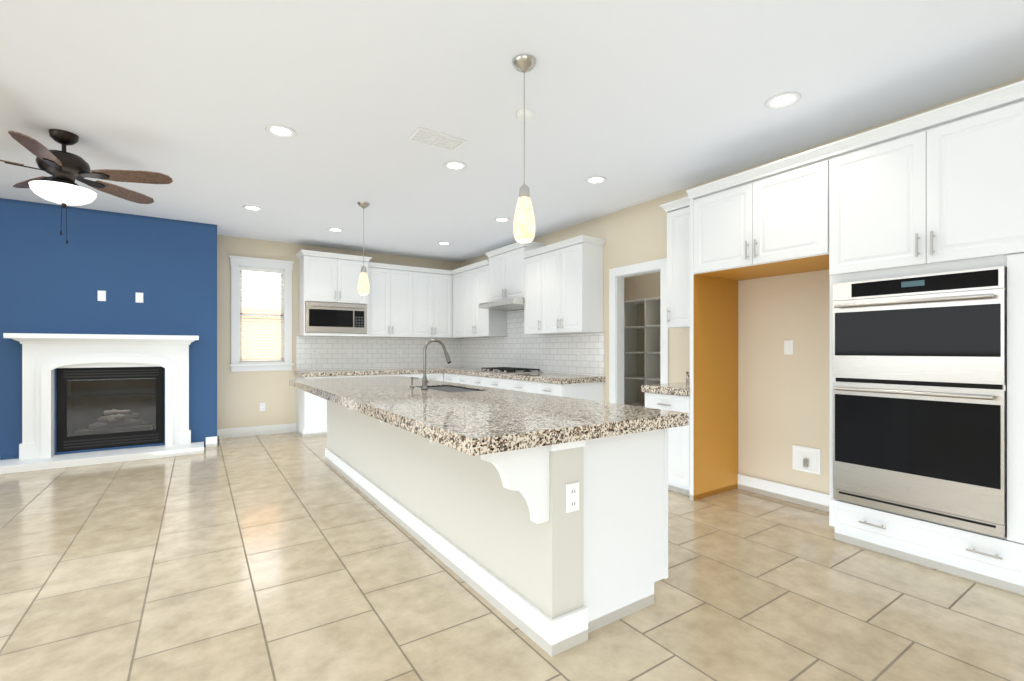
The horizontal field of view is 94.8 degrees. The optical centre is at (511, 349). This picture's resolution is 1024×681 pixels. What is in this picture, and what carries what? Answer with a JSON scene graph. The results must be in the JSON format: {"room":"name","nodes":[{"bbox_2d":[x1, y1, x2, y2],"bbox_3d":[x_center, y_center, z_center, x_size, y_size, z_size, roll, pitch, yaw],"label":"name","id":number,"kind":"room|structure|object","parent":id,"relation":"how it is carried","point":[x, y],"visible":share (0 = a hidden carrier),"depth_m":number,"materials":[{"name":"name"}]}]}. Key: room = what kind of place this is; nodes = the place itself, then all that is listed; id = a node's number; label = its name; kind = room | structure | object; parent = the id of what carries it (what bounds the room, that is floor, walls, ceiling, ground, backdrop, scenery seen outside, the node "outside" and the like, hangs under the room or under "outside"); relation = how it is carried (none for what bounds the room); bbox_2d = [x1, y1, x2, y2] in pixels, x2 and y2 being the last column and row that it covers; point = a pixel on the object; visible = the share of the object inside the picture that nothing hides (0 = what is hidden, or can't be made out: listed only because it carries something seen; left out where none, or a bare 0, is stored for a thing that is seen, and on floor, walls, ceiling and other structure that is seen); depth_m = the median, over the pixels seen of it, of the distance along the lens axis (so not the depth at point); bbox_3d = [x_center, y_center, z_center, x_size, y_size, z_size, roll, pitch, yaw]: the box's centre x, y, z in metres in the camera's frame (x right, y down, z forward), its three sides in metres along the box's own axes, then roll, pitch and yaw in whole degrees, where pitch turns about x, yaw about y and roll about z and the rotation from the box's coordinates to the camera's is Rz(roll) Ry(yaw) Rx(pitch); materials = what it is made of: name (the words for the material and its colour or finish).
{"room":"kitchen","nodes":[
{"label":"kitchen","id":0,"kind":"room"},
{"bbox_2d":[0,198,216,459],"bbox_3d":[-5.908,-0.175,4.786,4.920,2.750,0.720,0,0,-34],"label":"wall","id":1,"kind":"structure","parent":0,"point":[52,281],"depth_m":5.25,"materials":[{"name":"blue paint"}]},
{"bbox_2d":[98,290,105,300],"bbox_3d":[-4.566,-0.600,5.242,0.070,0.115,0.008,0,0,-34],"label":"switch plate","id":2,"kind":"object","parent":1,"relation":"attached to","point":[101,295],"visible":1,"depth_m":5.24,"materials":[{"name":"white plastic"}]},
{"bbox_2d":[57,367,163,451],"bbox_3d":[-4.612,0.650,5.482,0.922,0.892,0.433,0,0,-34],"label":"fireplace insert","id":3,"kind":"object","parent":1,"relation":"in","point":[109,407],"visible":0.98,"depth_m":5.29,"materials":[{"name":"black metal"}]},
{"bbox_2d":[136,292,142,302],"bbox_3d":[-4.292,-0.600,5.426,0.070,0.115,0.008,0,0,-34],"label":"switch plate","id":4,"kind":"object","parent":1,"relation":"attached to","point":[139,297],"visible":1,"depth_m":5.42,"materials":[{"name":"white plastic"}]},
{"bbox_2d":[215,429,219,446],"bbox_3d":[-3.813,1.137,6.091,0.013,0.125,0.594,0,0,-34],"label":"baseboard","id":5,"kind":"structure","parent":1,"relation":"attached to","point":[217,437],"depth_m":5.84,"materials":[{"name":"white wood"}]},
{"bbox_2d":[218,423,295,437],"bbox_3d":[-3.575,1.137,6.622,0.997,0.125,0.013,0,0,-34],"label":"baseboard","id":6,"kind":"structure","parent":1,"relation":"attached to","point":[280,428],"depth_m":6.61,"materials":[{"name":"white wood"}]},
{"bbox_2d":[217,235,460,428],"bbox_3d":[-1.857,-0.175,7.849,5.220,2.750,0.120,0,0,-34],"label":"wall","id":7,"kind":"structure","parent":0,"point":[242,396],"depth_m":6.62,"materials":[{"name":"beige paint"}]},
{"bbox_2d":[229,255,293,371],"bbox_3d":[-3.547,-0.492,6.688,0.810,1.585,0.175,0,0,-34],"label":"window","id":8,"kind":"structure","parent":7,"relation":"in","point":[236,264],"depth_m":6.63,"materials":[{"name":"white wood"}]},
{"bbox_2d":[240,267,283,360],"bbox_3d":[-3.547,-0.493,6.688,0.552,1.307,0.055,0,0,-34],"label":"window blinds","id":9,"kind":"object","parent":8,"relation":"attached to","point":[261,270],"visible":0.96,"depth_m":6.68,"materials":[{"name":"white plastic"}]},
{"bbox_2d":[260,403,264,410],"bbox_3d":[-3.526,0.810,6.657,0.070,0.115,0.008,0,0,-34],"label":"electrical outlet","id":10,"kind":"object","parent":7,"relation":"attached to","point":[262,406],"visible":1,"depth_m":6.66,"materials":[{"name":"white plastic"}]},
{"bbox_2d":[299,251,338,302],"bbox_3d":[-2.834,-1.032,6.871,0.450,0.705,0.418,0,0,-34],"label":"upper cabinet","id":11,"kind":"object","parent":7,"relation":"attached to","point":[318,271],"depth_m":6.70,"materials":[{"name":"white wood"}]},
{"bbox_2d":[305,301,366,333],"bbox_3d":[-2.625,-0.460,6.963,0.849,0.430,0.447,0,0,-34],"label":"microwave","id":12,"kind":"object","parent":11,"relation":"in","point":[323,317],"visible":1,"depth_m":6.80,"materials":[{"name":"silver metal"}]},
{"bbox_2d":[339,255,370,306],"bbox_3d":[-2.460,-1.032,7.120,0.449,0.705,0.418,0,0,-34],"label":"upper cabinet","id":13,"kind":"object","parent":7,"relation":"attached to","point":[350,266],"depth_m":6.94,"materials":[{"name":"white wood"}]},
{"bbox_2d":[359,263,390,336],"bbox_3d":[-2.143,-0.762,7.385,0.370,1.125,0.328,0,0,-34],"label":"upper cabinet","id":14,"kind":"object","parent":7,"relation":"attached to","point":[379,313],"depth_m":7.26,"materials":[{"name":"white wood"}]},
{"bbox_2d":[296,336,459,370],"bbox_3d":[-2.049,0.056,7.641,2.670,0.506,0.008,0,0,-34],"label":"backsplash","id":15,"kind":"structure","parent":7,"relation":"attached to","point":[366,353],"depth_m":7.51,"materials":[{"name":"tile"}]},
{"bbox_2d":[312,349,316,356],"bbox_3d":[-2.947,0.050,7.032,0.070,0.115,0.008,0,0,-34],"label":"outlet","id":16,"kind":"object","parent":15,"relation":"attached to","point":[314,352],"visible":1,"depth_m":7.03,"materials":[{"name":"white plastic"}]},
{"bbox_2d":[391,264,414,337],"bbox_3d":[-1.836,-0.762,7.591,0.370,1.125,0.328,0,0,-34],"label":"upper cabinet","id":17,"kind":"object","parent":7,"relation":"attached to","point":[402,278],"depth_m":7.46,"materials":[{"name":"white wood"}]},
{"bbox_2d":[415,267,434,337],"bbox_3d":[-1.536,-0.762,7.790,0.350,1.125,0.328,0,0,-34],"label":"upper cabinet","id":18,"kind":"object","parent":7,"relation":"attached to","point":[424,277],"depth_m":7.67,"materials":[{"name":"white wood"}]},
{"bbox_2d":[435,269,450,337],"bbox_3d":[-1.237,-0.762,7.990,0.370,1.125,0.328,0,0,-34],"label":"upper cabinet","id":19,"kind":"object","parent":7,"relation":"attached to","point":[442,278],"depth_m":7.85,"materials":[{"name":"white wood"}]},
{"bbox_2d":[0,432,1023,680],"bbox_3d":[-1.068,1.250,2.232,10.140,0.100,10.340,0,0,-34],"label":"floor","id":20,"kind":"structure","parent":0,"point":[292,556],"depth_m":2.28,"materials":[{"name":"tile"}]},
{"bbox_2d":[0,333,203,473],"bbox_3d":[-4.432,0.517,5.096,1.840,1.365,0.400,0,0,-34],"label":"fireplace","id":21,"kind":"object","parent":20,"relation":"on","point":[44,356],"visible":1,"depth_m":5.06,"materials":[{"name":"white wood"}]},
{"bbox_2d":[296,376,339,436],"bbox_3d":[-2.796,0.785,6.770,0.460,0.828,0.628,0,0,-34],"label":"base cabinet","id":22,"kind":"object","parent":20,"relation":"on","point":[311,414],"depth_m":6.49,"materials":[{"name":"white wood"}]},
{"bbox_2d":[294,368,442,376],"bbox_3d":[-2.146,0.340,7.192,2.070,0.060,0.648,0,0,-34],"label":"countertop","id":23,"kind":"structure","parent":22,"relation":"on","point":[314,373],"depth_m":6.93,"materials":[{"name":"stone"}]},
{"bbox_2d":[340,374,391,377],"bbox_3d":[-2.289,0.785,7.109,0.760,0.828,0.628,0,0,-34],"label":"base cabinet","id":24,"kind":"object","parent":20,"relation":"on","point":[391,374],"depth_m":6.85,"materials":[{"name":"white wood"}]},
{"bbox_2d":[392,374,419,377],"bbox_3d":[-1.785,0.785,7.444,0.450,0.828,0.628,0,0,-34],"label":"base cabinet","id":25,"kind":"object","parent":20,"relation":"on","point":[407,375],"depth_m":7.21,"materials":[{"name":"white wood"}]},
{"bbox_2d":[420,373,443,380],"bbox_3d":[-1.424,0.785,7.686,0.420,0.828,0.628,0,0,-34],"label":"base cabinet","id":26,"kind":"object","parent":20,"relation":"on","point":[431,376],"depth_m":7.45,"materials":[{"name":"white wood"}]},
{"bbox_2d":[444,373,455,382],"bbox_3d":[-0.705,0.785,7.516,0.628,0.828,0.428,0,0,-34],"label":"base cabinet","id":27,"kind":"object","parent":20,"relation":"on","point":[448,377],"depth_m":7.33,"materials":[{"name":"white wood"}]},
{"bbox_2d":[456,374,467,383],"bbox_3d":[-0.458,0.785,7.147,0.628,0.828,0.460,0,0,-34],"label":"base cabinet","id":28,"kind":"object","parent":20,"relation":"on","point":[462,379],"depth_m":7.00,"materials":[{"name":"white wood"}]},
{"bbox_2d":[468,375,503,388],"bbox_3d":[-0.078,0.785,6.577,0.628,0.828,0.910,0,0,-34],"label":"base cabinet","id":29,"kind":"object","parent":20,"relation":"on","point":[472,380],"depth_m":6.42,"materials":[{"name":"white wood"}]},
{"bbox_2d":[325,400,667,656],"bbox_3d":[-0.732,0.785,3.616,1.046,0.829,3.940,0,0,-34],"label":"kitchen island","id":30,"kind":"object","parent":20,"relation":"on","point":[505,534],"visible":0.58,"depth_m":2.14,"materials":[{"name":"beige paint"}]},
{"bbox_2d":[289,376,688,455],"bbox_3d":[-0.735,0.340,3.621,1.205,0.060,3.960,0,0,-34],"label":"island countertop","id":31,"kind":"structure","parent":30,"relation":"on","point":[488,421],"depth_m":2.30,"materials":[{"name":"stone"}]},
{"bbox_2d":[410,377,418,386],"bbox_3d":[-0.811,0.267,3.906,0.076,0.084,0.040,0,0,-34],"label":"soap dispenser","id":32,"kind":"object","parent":31,"relation":"on","point":[412,385],"visible":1,"depth_m":3.89,"materials":[{"name":"silver metal"}]},
{"bbox_2d":[421,339,450,389],"bbox_3d":[-0.592,0.112,3.727,0.256,0.395,0.078,0,0,-34],"label":"faucet","id":33,"kind":"object","parent":31,"relation":"on","point":[424,378],"visible":1,"depth_m":3.67,"materials":[{"name":"silver metal"}]},
{"bbox_2d":[416,385,486,392],"bbox_3d":[-0.507,0.442,3.797,0.328,0.256,0.718,0,0,-34],"label":"sink","id":34,"kind":"object","parent":31,"relation":"in","point":[448,388],"visible":0.04,"depth_m":3.87,"materials":[{"name":"grey metal"}]},
{"bbox_2d":[566,482,578,512],"bbox_3d":[0.248,0.600,1.914,0.070,0.115,0.008,0,0,-34],"label":"outlet","id":35,"kind":"object","parent":30,"relation":"attached to","point":[572,497],"visible":1,"depth_m":1.91,"materials":[{"name":"white plastic"}]},
{"bbox_2d":[504,379,535,392],"bbox_3d":[0.357,0.785,5.924,0.628,0.828,0.660,0,0,-34],"label":"base cabinet","id":36,"kind":"object","parent":20,"relation":"on","point":[509,384],"depth_m":5.74,"materials":[{"name":"white wood"}]},
{"bbox_2d":[536,382,603,401],"bbox_3d":[0.671,0.785,5.454,0.628,0.828,0.470,0,0,-34],"label":"base cabinet","id":37,"kind":"object","parent":20,"relation":"on","point":[594,391],"depth_m":5.27,"materials":[{"name":"white wood"}]},
{"bbox_2d":[442,367,604,383],"bbox_3d":[-0.191,0.340,6.728,0.648,0.060,3.588,0,0,-34],"label":"countertop","id":38,"kind":"structure","parent":37,"relation":"on","point":[555,378],"depth_m":5.66,"materials":[{"name":"stone"}]},
{"bbox_2d":[475,367,540,373],"bbox_3d":[-0.065,0.284,6.586,0.520,0.049,0.890,0,0,-34],"label":"cooktop","id":39,"kind":"object","parent":38,"relation":"in","point":[510,370],"visible":1,"depth_m":6.44,"materials":[{"name":"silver metal"}]},
{"bbox_2d":[624,297,659,406],"bbox_3d":[1.928,0.260,6.335,0.358,1.880,2.796,0,0,-34],"label":"pantry shelves","id":40,"kind":"object","parent":20,"relation":"on","point":[651,327],"visible":0.15,"depth_m":6.44,"materials":[{"name":"white wood"}]},
{"bbox_2d":[645,392,689,495],"bbox_3d":[1.540,0.785,4.119,0.663,0.829,0.454,0,0,-34],"label":"base cabinet","id":41,"kind":"object","parent":20,"relation":"on","point":[678,459],"visible":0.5,"depth_m":3.88,"materials":[{"name":"white wood"}]},
{"bbox_2d":[641,372,689,395],"bbox_3d":[1.540,0.290,4.132,0.648,0.160,0.474,0,0,-34],"label":"countertop","id":42,"kind":"structure","parent":41,"relation":"on","point":[682,388],"depth_m":4.00,"materials":[{"name":"stone"}]},
{"bbox_2d":[826,80,1023,594],"bbox_3d":[2.496,-0.033,2.716,0.628,2.464,0.950,0,0,-34],"label":"tall cabinet","id":43,"kind":"object","parent":20,"relation":"on","point":[939,190],"depth_m":2.49,"materials":[{"name":"white wood"}]},
{"bbox_2d":[833,266,1006,537],"bbox_3d":[2.181,0.255,2.590,0.121,1.320,0.740,0,0,-34],"label":"wall oven","id":44,"kind":"object","parent":43,"relation":"in","point":[920,398],"visible":1,"depth_m":2.52,"materials":[{"name":"silver metal"}]},
{"bbox_2d":[0,0,1023,262],"bbox_3d":[-1.068,-1.600,2.232,10.140,0.100,10.340,0,0,-34],"label":"ceiling","id":45,"kind":"structure","parent":0,"point":[634,102],"depth_m":2.87,"materials":[{"name":"white paint"}]},
{"bbox_2d":[0,129,172,243],"bbox_3d":[-3.212,-1.155,3.338,1.330,0.790,1.311,0,0,-34],"label":"ceiling fan","id":46,"kind":"object","parent":45,"relation":"hanging from","point":[64,169],"visible":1,"depth_m":3.36,"materials":[{"name":"brown wood"}]},
{"bbox_2d":[243,205,262,210],"bbox_3d":[-2.830,-1.545,5.144,0.196,0.010,0.196,0,0,-34],"label":"recessed light","id":47,"kind":"object","parent":45,"relation":"in","point":[252,208],"visible":0.98,"depth_m":5.14,"materials":[{"name":"white plastic"}]},
{"bbox_2d":[266,124,295,137],"bbox_3d":[-1.634,-1.545,3.333,0.196,0.010,0.196,0,0,-34],"label":"recessed light","id":48,"kind":"object","parent":45,"relation":"in","point":[280,131],"visible":1,"depth_m":3.33,"materials":[{"name":"white plastic"}]},
{"bbox_2d":[328,228,343,231],"bbox_3d":[-2.275,-1.545,6.079,0.196,0.010,0.196,0,0,-34],"label":"recessed light","id":49,"kind":"object","parent":45,"relation":"in","point":[335,229],"visible":1,"depth_m":6.06,"materials":[{"name":"white"}]},
{"bbox_2d":[357,201,369,294],"bbox_3d":[-1.571,-1.064,4.987,0.128,0.972,0.128,0,0,-34],"label":"pendant light","id":50,"kind":"object","parent":45,"relation":"hanging from","point":[363,286],"visible":1,"depth_m":4.95,"materials":[{"name":"white glass"}]},
{"bbox_2d":[407,127,466,151],"bbox_3d":[-0.552,-1.544,3.478,0.380,0.010,0.230,0,0,-34],"label":"ceiling vent","id":51,"kind":"object","parent":45,"relation":"in","point":[420,135],"visible":1,"depth_m":3.46,"materials":[{"name":"white metal"}]},
{"bbox_2d":[437,242,450,244],"bbox_3d":[-0.989,-1.545,6.853,0.196,0.010,0.196,0,0,-34],"label":"recessed light","id":52,"kind":"object","parent":45,"relation":"in","point":[443,243],"visible":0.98,"depth_m":6.86,"materials":[{"name":"white"}]},
{"bbox_2d":[443,161,466,170],"bbox_3d":[-0.478,-1.545,3.961,0.196,0.010,0.196,0,0,-34],"label":"recessed light","id":53,"kind":"object","parent":45,"relation":"in","point":[454,165],"visible":1,"depth_m":3.96,"materials":[{"name":"white plastic"}]},
{"bbox_2d":[494,217,509,221],"bbox_3d":[-0.120,-1.545,5.605,0.196,0.010,0.196,0,0,-34],"label":"recessed light","id":54,"kind":"object","parent":45,"relation":"in","point":[501,219],"visible":1,"depth_m":5.60,"materials":[{"name":"white"}]},
{"bbox_2d":[512,54,535,242],"bbox_3d":[0.066,-1.064,2.532,0.128,0.972,0.128,0,0,-34],"label":"pendant light","id":55,"kind":"object","parent":45,"relation":"hanging from","point":[524,226],"visible":0.98,"depth_m":2.50,"materials":[{"name":"white glass"}]},
{"bbox_2d":[516,109,534,121],"bbox_3d":[0.091,-1.535,3.090,0.124,0.030,0.124,0,0,-34],"label":"smoke detector","id":56,"kind":"object","parent":45,"relation":"attached to","point":[529,114],"visible":0.94,"depth_m":3.06,"materials":[{"name":"white plastic"}]},
{"bbox_2d":[585,176,606,183],"bbox_3d":[0.765,-1.545,4.296,0.196,0.010,0.196,0,0,-34],"label":"recessed light","id":57,"kind":"object","parent":45,"relation":"in","point":[595,179],"visible":1,"depth_m":4.29,"materials":[{"name":"white plastic"}]},
{"bbox_2d":[765,92,800,108],"bbox_3d":[1.680,-1.545,2.924,0.196,0.010,0.196,0,0,-34],"label":"recessed light","id":58,"kind":"object","parent":45,"relation":"in","point":[782,100],"visible":1,"depth_m":2.92,"materials":[{"name":"white plastic"}]},
{"bbox_2d":[624,272,659,402],"bbox_3d":[1.635,-0.175,7.209,0.120,2.750,4.820,0,0,-34],"label":"wall","id":59,"kind":"structure","parent":0,"point":[643,286],"depth_m":6.75,"materials":[{"name":"beige paint"}]},
{"bbox_2d":[461,77,1023,494],"bbox_3d":[1.968,-0.175,4.186,0.120,2.750,10.220,0,0,-34],"label":"wall","id":60,"kind":"structure","parent":0,"point":[783,403],"depth_m":3.86,"materials":[{"name":"beige paint"}]},
{"bbox_2d":[451,267,462,338],"bbox_3d":[-0.760,-0.762,7.868,0.328,1.125,0.393,0,0,-34],"label":"upper cabinet","id":61,"kind":"object","parent":60,"relation":"attached to","point":[457,275],"depth_m":7.79,"materials":[{"name":"white wood"}]},
{"bbox_2d":[463,263,474,337],"bbox_3d":[-0.540,-0.762,7.538,0.328,1.125,0.400,0,0,-34],"label":"upper cabinet","id":62,"kind":"object","parent":60,"relation":"attached to","point":[469,271],"depth_m":7.44,"materials":[{"name":"white wood"}]},
{"bbox_2d":[475,260,506,337],"bbox_3d":[-0.318,-0.762,7.205,0.328,1.125,0.400,0,0,-34],"label":"upper cabinet","id":63,"kind":"object","parent":60,"relation":"attached to","point":[488,323],"depth_m":7.09,"materials":[{"name":"white wood"}]},
{"bbox_2d":[487,247,502,301],"bbox_3d":[-0.080,-1.052,6.849,0.328,0.745,0.455,0,0,-34],"label":"upper cabinet","id":64,"kind":"object","parent":60,"relation":"attached to","point":[495,262],"depth_m":6.79,"materials":[{"name":"white wood"}]},
{"bbox_2d":[503,242,546,299],"bbox_3d":[0.172,-1.052,6.471,0.328,0.745,0.454,0,0,-34],"label":"upper cabinet","id":65,"kind":"object","parent":60,"relation":"attached to","point":[513,253],"depth_m":6.39,"materials":[{"name":"white wood"}]},
{"bbox_2d":[479,298,523,310],"bbox_3d":[-0.027,-0.627,6.611,0.502,0.095,0.898,0,0,-34],"label":"range hood","id":66,"kind":"object","parent":65,"relation":"attached to","point":[512,304],"visible":0.78,"depth_m":6.48,"materials":[{"name":"silver metal"}]},
{"bbox_2d":[523,247,538,334],"bbox_3d":[0.402,-0.732,6.126,0.328,1.065,0.373,0,0,-34],"label":"upper cabinet","id":67,"kind":"object","parent":60,"relation":"attached to","point":[530,258],"depth_m":6.06,"materials":[{"name":"white wood"}]},
{"bbox_2d":[460,310,603,376],"bbox_3d":[0.068,-0.133,6.914,0.009,0.884,3.568,0,0,-34],"label":"backsplash","id":68,"kind":"structure","parent":60,"relation":"attached to","point":[516,347],"depth_m":6.52,"materials":[{"name":"tile"}]},
{"bbox_2d":[577,349,580,358],"bbox_3d":[0.819,0.050,5.775,0.008,0.115,0.070,0,0,-34],"label":"outlet","id":69,"kind":"object","parent":68,"relation":"attached to","point":[579,353],"visible":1,"depth_m":5.76,"materials":[{"name":"white plastic"}]},
{"bbox_2d":[539,243,558,334],"bbox_3d":[0.609,-0.732,5.815,0.328,1.065,0.373,0,0,-34],"label":"upper cabinet","id":70,"kind":"object","parent":60,"relation":"attached to","point":[558,287],"depth_m":5.75,"materials":[{"name":"white wood"}]},
{"bbox_2d":[559,235,605,333],"bbox_3d":[0.816,-0.732,5.505,0.328,1.065,0.374,0,0,-34],"label":"upper cabinet","id":71,"kind":"object","parent":60,"relation":"attached to","point":[581,258],"depth_m":5.38,"materials":[{"name":"white wood"}]},
{"bbox_2d":[609,258,668,404],"bbox_3d":[1.382,0.142,5.051,0.137,2.115,0.800,0,0,-34],"label":"door frame","id":72,"kind":"structure","parent":60,"relation":"attached to","point":[617,275],"depth_m":5.28,"materials":[{"name":"white wood"}]},
{"bbox_2d":[660,196,689,328],"bbox_3d":[1.648,-0.762,4.219,0.373,1.125,0.499,0,0,-34],"label":"upper cabinet","id":73,"kind":"object","parent":60,"relation":"attached to","point":[678,263],"visible":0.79,"depth_m":4.21,"materials":[{"name":"white wood"}]},
{"bbox_2d":[690,145,825,283],"bbox_3d":[1.965,-0.932,3.512,0.628,0.664,0.958,0,0,-34],"label":"upper cabinet","id":74,"kind":"object","parent":60,"relation":"attached to","point":[767,220],"depth_m":3.30,"materials":[{"name":"white wood"}]},
{"bbox_2d":[738,474,829,511],"bbox_3d":[2.223,1.137,3.683,0.013,0.125,0.956,0,0,-34],"label":"baseboard","id":75,"kind":"structure","parent":60,"relation":"attached to","point":[808,498],"depth_m":3.74,"materials":[{"name":"white wood"}]},
{"bbox_2d":[784,340,792,353],"bbox_3d":[2.192,-0.020,3.733,0.008,0.115,0.070,0,0,-34],"label":"light switch","id":76,"kind":"object","parent":60,"relation":"attached to","point":[788,346],"visible":1,"depth_m":3.73,"materials":[{"name":"white plastic"}]},
{"bbox_2d":[792,445,820,474],"bbox_3d":[2.259,0.845,3.622,0.019,0.190,0.200,0,0,-34],"label":"outlet box","id":77,"kind":"object","parent":60,"relation":"attached to","point":[806,459],"visible":1,"depth_m":3.62,"materials":[{"name":"white plastic"}]},
{"label":"outside","id":78,"kind":"structure","parent":0,"visible":0},
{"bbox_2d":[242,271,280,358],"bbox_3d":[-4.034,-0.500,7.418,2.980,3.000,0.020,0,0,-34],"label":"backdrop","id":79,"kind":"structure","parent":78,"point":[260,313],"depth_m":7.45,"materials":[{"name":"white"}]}
]}

